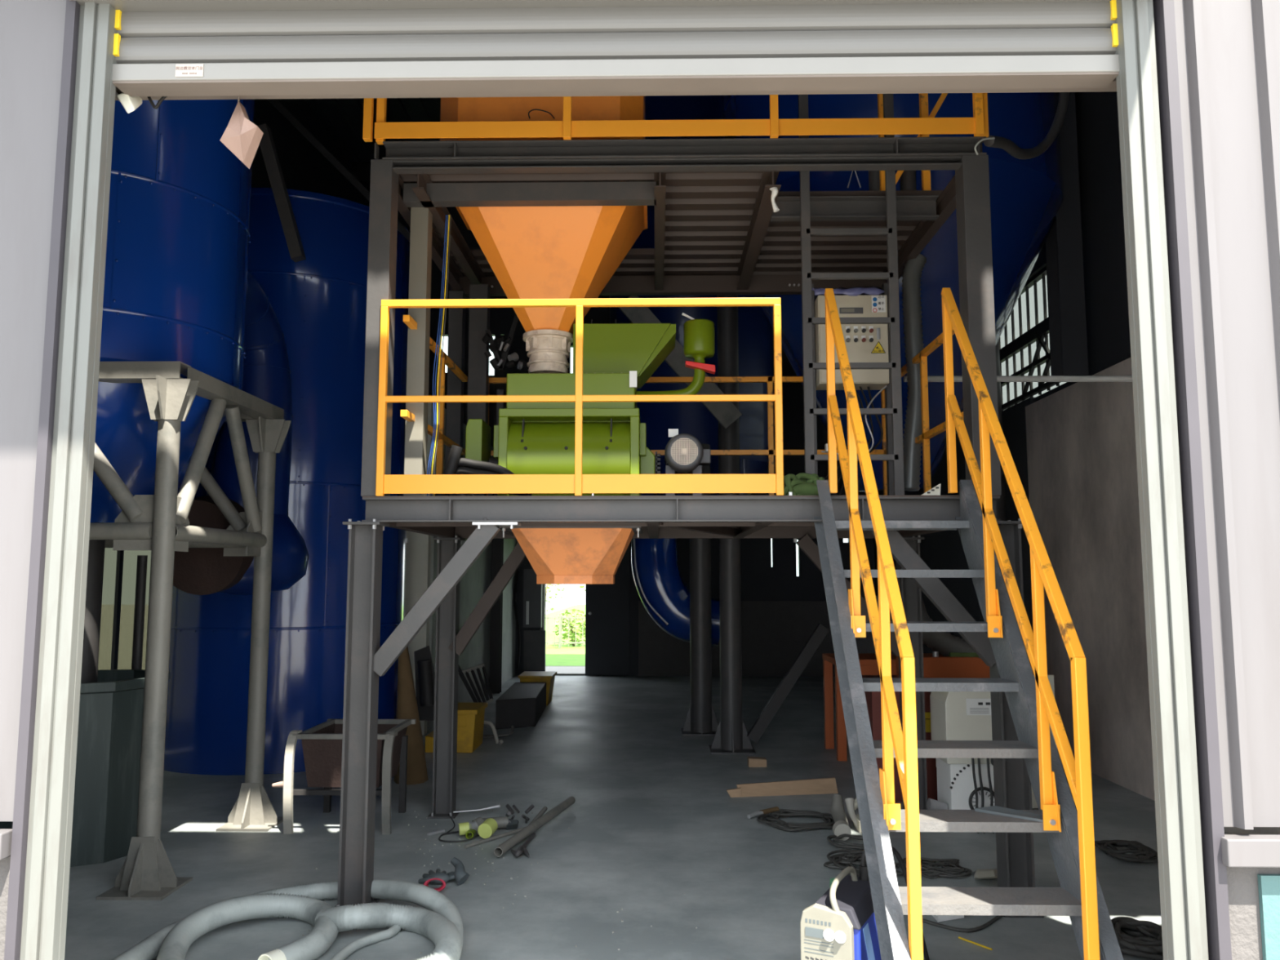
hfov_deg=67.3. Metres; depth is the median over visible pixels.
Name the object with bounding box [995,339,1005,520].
pillar
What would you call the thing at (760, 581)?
wall
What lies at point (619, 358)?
machine
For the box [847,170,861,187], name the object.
wire loop
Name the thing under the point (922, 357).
guardrail
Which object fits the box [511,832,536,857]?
tool
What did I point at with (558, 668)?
path
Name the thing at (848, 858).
heap
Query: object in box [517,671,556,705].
bin
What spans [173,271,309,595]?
duct
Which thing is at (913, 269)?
pipe
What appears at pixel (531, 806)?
tool
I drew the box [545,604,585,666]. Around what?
lawn
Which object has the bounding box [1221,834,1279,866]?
trim
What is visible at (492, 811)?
crumbs
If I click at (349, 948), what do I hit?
hose
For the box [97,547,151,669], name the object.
window
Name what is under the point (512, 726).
rod
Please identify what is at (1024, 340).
window
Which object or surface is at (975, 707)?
label
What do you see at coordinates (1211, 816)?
trim
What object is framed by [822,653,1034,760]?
workbench
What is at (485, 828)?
power tool
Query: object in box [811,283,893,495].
control box
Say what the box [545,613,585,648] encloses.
fence
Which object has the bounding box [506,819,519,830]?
box
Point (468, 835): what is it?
outlet
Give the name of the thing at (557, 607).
yard
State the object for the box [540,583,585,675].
trim
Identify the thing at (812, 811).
cable
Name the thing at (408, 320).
guardrail
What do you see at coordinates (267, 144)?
strut
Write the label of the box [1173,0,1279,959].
wall
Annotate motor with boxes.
[664,428,711,495]
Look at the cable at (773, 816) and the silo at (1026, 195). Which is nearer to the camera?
the cable at (773, 816)
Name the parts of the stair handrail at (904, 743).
post, post, rail, rail, post, post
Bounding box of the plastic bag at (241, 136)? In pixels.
[220,97,263,168]
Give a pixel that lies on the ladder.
(891, 231)
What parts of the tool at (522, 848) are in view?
handle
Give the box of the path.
[545,666,585,672]
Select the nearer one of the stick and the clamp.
the stick
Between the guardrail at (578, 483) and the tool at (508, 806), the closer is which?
the guardrail at (578, 483)
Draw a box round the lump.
[973,869,997,879]
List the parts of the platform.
plate, leg, plate, plate, leg, plate, brace plate, deck plate, leg, plate, perforated bracket, plate, leg, plate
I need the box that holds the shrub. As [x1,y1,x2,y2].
[552,608,585,645]
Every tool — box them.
[505,811,511,816]
[506,804,514,814]
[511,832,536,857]
[512,804,519,813]
[524,804,533,813]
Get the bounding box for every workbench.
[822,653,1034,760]
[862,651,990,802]
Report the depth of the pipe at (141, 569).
6.18 m
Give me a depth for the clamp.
6.31 m
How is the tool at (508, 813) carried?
on the floor
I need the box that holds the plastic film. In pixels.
[811,286,884,300]
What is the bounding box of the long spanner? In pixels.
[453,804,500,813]
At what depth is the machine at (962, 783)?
6.04 m
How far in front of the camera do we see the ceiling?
13.93 m
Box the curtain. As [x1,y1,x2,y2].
[115,1,1116,63]
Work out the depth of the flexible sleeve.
5.55 m
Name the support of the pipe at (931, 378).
attached to the wall at (1083, 495)
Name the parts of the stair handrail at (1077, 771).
post, post, rail, rail, post, post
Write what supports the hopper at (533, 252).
attached to the platform
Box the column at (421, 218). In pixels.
[403,207,432,496]
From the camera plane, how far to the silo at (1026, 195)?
7.38 m
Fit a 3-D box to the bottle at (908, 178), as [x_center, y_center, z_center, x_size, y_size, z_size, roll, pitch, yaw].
[1.571,-1.775,5.636,0.090,0.370,0.090,0,-6,1]
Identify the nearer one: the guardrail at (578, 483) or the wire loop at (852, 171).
the guardrail at (578, 483)
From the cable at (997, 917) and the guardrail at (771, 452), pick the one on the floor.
the cable at (997, 917)
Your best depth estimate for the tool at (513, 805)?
6.38 m
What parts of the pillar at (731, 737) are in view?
plate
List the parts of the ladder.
rail, rail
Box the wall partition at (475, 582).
[426,402,516,733]
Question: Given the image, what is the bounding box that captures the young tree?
[545,583,564,611]
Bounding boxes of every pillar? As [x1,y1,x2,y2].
[680,444,718,735]
[708,294,755,754]
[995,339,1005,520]
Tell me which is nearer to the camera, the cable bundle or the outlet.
the cable bundle
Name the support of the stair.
on the floor
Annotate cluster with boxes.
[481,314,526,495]
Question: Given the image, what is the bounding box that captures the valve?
[824,443,827,452]
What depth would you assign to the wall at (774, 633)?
15.55 m
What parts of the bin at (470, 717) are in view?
moulded panel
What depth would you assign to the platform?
4.90 m
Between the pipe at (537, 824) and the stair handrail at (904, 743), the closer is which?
the stair handrail at (904, 743)
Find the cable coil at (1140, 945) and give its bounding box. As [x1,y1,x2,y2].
[1111,916,1163,959]
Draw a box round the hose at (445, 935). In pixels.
[315,902,462,959]
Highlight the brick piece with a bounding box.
[747,755,766,767]
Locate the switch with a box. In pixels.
[924,711,930,732]
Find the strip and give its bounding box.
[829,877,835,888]
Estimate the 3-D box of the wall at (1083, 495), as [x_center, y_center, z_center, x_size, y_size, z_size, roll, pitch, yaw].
[3.704,0.569,5.899,0.200,3.180,6.160,0,-6,1]
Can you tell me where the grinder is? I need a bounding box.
[830,794,857,840]
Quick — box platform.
[334,136,1044,917]
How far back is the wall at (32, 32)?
2.96 m
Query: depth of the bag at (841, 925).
3.39 m
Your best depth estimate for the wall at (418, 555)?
9.78 m
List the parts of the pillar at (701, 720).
plate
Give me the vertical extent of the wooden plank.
0.100 m
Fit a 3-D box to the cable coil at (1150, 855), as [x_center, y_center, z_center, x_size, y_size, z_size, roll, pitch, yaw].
[2.747,2.087,5.422,0.302,0.056,0.412,0,-6,1]
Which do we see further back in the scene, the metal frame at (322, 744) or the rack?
the rack
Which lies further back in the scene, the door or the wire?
the door
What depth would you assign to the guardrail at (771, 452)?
6.48 m
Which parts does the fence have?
post, rail, rail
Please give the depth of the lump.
4.86 m
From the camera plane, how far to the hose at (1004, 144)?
5.55 m
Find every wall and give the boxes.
[0,0,66,959]
[251,98,369,206]
[397,207,875,675]
[404,402,433,735]
[638,600,874,675]
[874,92,1131,657]
[1025,357,1279,834]
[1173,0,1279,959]
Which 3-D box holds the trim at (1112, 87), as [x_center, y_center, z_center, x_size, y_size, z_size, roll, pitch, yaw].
[-0.088,-1.456,3.183,3.572,0.350,0.070,0,-6,1]
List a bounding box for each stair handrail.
[824,288,923,959]
[941,288,1100,959]
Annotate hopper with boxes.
[440,96,647,343]
[499,526,643,584]
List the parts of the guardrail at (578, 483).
post, post, kick plate, rail, rail, post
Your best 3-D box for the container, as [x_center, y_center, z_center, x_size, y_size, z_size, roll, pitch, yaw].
[-3.266,1.646,5.618,0.912,0.980,0.926,0,-6,1]
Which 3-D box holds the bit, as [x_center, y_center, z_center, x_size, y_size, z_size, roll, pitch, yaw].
[-1.246,2.154,5.871,0.116,0.022,0.020,6,-8,-43]
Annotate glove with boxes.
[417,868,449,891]
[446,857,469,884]
[974,805,1043,822]
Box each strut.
[257,123,306,262]
[267,99,410,241]
[746,623,828,742]
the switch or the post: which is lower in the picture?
the switch
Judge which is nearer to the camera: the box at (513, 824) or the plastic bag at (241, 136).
the plastic bag at (241, 136)
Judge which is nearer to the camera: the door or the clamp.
the clamp
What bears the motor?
on the platform
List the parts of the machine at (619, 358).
bearing plate, frame, panel, label plate, bearing plate, drive chain, valve lever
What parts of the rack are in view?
bent leg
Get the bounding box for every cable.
[756,808,834,831]
[778,808,831,820]
[922,915,1003,932]
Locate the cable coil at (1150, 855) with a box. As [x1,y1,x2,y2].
[1094,839,1158,862]
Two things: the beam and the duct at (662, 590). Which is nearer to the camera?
the beam
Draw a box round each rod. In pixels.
[463,826,524,848]
[483,724,514,737]
[528,806,547,825]
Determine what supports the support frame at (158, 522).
on the floor
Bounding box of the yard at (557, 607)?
[545,604,575,614]
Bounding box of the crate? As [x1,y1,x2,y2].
[495,682,546,728]
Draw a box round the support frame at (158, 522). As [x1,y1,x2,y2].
[88,361,291,900]
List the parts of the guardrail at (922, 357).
post, rail, rail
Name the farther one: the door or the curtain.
the door
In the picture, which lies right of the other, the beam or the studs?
the beam
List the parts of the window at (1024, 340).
pane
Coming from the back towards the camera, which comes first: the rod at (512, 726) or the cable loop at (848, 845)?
the rod at (512, 726)
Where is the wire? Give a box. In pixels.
[973,137,995,155]
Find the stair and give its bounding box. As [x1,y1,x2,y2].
[813,480,1124,959]
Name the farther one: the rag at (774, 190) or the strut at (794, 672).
the strut at (794, 672)
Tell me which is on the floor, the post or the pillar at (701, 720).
the pillar at (701, 720)
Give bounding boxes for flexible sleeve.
[525,334,570,373]
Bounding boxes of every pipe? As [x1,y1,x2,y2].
[80,539,105,682]
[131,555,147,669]
[493,795,575,856]
[902,253,926,491]
[903,375,1132,382]
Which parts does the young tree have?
stem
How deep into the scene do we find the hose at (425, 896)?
4.39 m
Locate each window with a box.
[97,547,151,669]
[955,265,1066,433]
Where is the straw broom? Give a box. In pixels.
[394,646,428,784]
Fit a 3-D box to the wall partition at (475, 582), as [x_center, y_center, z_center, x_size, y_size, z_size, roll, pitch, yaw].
[-2.135,1.176,12.836,0.120,3.400,5.900,0,-6,1]
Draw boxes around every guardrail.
[362,93,988,144]
[375,297,783,496]
[400,315,467,474]
[488,376,887,495]
[877,93,947,191]
[901,325,964,493]
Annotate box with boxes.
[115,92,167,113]
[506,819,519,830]
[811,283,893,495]
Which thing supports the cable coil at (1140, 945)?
on the floor
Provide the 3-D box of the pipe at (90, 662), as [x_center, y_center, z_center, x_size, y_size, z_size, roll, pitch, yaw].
[-3.251,0.927,5.612,0.170,1.210,0.170,0,-6,1]
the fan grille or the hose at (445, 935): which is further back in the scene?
the fan grille
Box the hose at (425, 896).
[111,878,463,959]
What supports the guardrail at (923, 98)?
on the platform
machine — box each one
[465,312,715,495]
[929,691,995,833]
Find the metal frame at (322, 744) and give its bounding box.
[271,718,416,834]
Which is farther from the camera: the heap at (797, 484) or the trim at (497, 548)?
the trim at (497, 548)
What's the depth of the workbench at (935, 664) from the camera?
6.87 m
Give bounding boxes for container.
[0,669,169,866]
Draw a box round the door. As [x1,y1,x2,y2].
[585,545,629,675]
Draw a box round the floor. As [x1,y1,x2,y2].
[64,675,1226,959]
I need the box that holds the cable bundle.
[426,214,451,496]
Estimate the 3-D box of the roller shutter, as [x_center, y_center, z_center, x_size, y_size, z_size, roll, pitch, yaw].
[-0.091,-0.021,2.864,3.412,3.770,0.270,0,-6,1]
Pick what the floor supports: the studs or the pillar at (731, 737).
the pillar at (731, 737)
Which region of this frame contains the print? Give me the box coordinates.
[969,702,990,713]
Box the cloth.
[941,652,979,657]
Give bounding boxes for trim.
[0,828,12,860]
[4,0,79,959]
[115,53,1116,100]
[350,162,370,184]
[489,334,506,693]
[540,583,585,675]
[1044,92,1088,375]
[1152,0,1231,959]
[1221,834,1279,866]
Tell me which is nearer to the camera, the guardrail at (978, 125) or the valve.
the guardrail at (978, 125)
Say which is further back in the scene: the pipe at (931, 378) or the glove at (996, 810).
the pipe at (931, 378)
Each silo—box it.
[90,99,254,522]
[164,186,410,775]
[609,95,774,495]
[720,92,1062,493]
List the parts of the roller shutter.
guide rail, guide rail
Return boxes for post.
[466,284,490,495]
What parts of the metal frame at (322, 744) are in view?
leg, leg, leg, leg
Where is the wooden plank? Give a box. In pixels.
[726,777,838,797]
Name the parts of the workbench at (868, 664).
leg, leg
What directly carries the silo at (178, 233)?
on the support frame at (158, 522)
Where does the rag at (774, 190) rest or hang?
attached to the platform
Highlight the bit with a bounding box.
[426,829,444,835]
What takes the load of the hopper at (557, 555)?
hanging from the platform
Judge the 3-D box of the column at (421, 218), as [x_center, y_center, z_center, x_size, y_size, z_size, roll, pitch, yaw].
[-1.196,-0.678,5.189,0.095,1.605,0.100,0,-6,1]
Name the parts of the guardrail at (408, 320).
rail, rail, post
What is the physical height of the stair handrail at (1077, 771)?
2.816 m
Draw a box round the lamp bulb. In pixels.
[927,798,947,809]
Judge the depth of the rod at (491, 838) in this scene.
5.73 m
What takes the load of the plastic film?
on the control box at (864, 343)
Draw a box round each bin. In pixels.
[425,702,487,752]
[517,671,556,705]
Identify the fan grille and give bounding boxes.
[671,437,697,465]
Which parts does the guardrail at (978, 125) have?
post, post, post, kick plate, post, post, post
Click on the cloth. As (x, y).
(951, 654)
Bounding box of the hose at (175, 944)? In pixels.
[156,892,338,959]
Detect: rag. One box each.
[769,186,779,212]
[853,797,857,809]
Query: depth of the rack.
9.46 m
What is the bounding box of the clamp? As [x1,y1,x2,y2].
[746,806,779,818]
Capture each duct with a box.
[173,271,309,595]
[631,494,719,646]
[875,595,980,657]
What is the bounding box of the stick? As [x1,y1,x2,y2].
[958,936,992,950]
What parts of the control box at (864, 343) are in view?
door, sticker frame, handle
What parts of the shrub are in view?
stem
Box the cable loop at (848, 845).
[826,833,864,849]
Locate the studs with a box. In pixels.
[110,550,124,669]
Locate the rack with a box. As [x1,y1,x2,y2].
[458,663,502,744]
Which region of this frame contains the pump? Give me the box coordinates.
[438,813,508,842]
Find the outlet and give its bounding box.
[465,828,475,839]
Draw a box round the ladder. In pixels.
[798,93,904,495]
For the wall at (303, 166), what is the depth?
13.32 m
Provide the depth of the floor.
5.50 m
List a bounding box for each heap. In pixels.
[783,472,824,495]
[823,848,903,876]
[898,857,972,878]
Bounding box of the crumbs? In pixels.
[302,810,729,953]
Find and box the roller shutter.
[19,0,1208,959]
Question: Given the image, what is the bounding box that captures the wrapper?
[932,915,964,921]
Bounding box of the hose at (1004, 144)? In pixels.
[983,92,1069,159]
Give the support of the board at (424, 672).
on the bin at (470, 717)
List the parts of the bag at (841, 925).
panel, knob, knob, handle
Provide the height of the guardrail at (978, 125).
0.975 m
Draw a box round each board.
[413,645,435,720]
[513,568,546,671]
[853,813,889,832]
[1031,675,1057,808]
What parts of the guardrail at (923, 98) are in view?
post, rail, post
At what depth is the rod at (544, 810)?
6.16 m
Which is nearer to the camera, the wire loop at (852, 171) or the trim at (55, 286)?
the trim at (55, 286)
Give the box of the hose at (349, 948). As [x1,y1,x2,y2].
[330,924,400,959]
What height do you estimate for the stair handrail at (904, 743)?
2.816 m
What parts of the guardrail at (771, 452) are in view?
post, rail, rail, post, post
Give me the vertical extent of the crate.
0.300 m
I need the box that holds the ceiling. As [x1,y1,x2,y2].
[303,97,440,187]
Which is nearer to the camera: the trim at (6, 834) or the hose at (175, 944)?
the trim at (6, 834)
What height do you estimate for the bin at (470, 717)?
0.381 m
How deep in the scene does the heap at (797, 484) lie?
4.88 m
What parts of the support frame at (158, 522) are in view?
node plate, leg, node plate, node plate, node plate, leg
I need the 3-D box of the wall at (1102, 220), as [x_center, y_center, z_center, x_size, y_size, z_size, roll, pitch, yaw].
[3.788,-1.581,9.503,0.150,8.200,12.890,0,-6,1]
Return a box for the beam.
[618,295,742,429]
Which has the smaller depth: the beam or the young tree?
the beam
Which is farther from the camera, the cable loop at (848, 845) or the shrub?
the shrub
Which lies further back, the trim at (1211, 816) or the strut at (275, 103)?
the strut at (275, 103)
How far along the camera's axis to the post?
6.34 m
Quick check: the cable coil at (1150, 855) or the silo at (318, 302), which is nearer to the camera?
the cable coil at (1150, 855)
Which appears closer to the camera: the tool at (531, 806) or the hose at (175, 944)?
the hose at (175, 944)
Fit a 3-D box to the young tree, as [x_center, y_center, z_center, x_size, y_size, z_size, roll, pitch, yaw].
[-2.685,2.717,26.420,1.503,3.134,1.587,-3,-6,24]

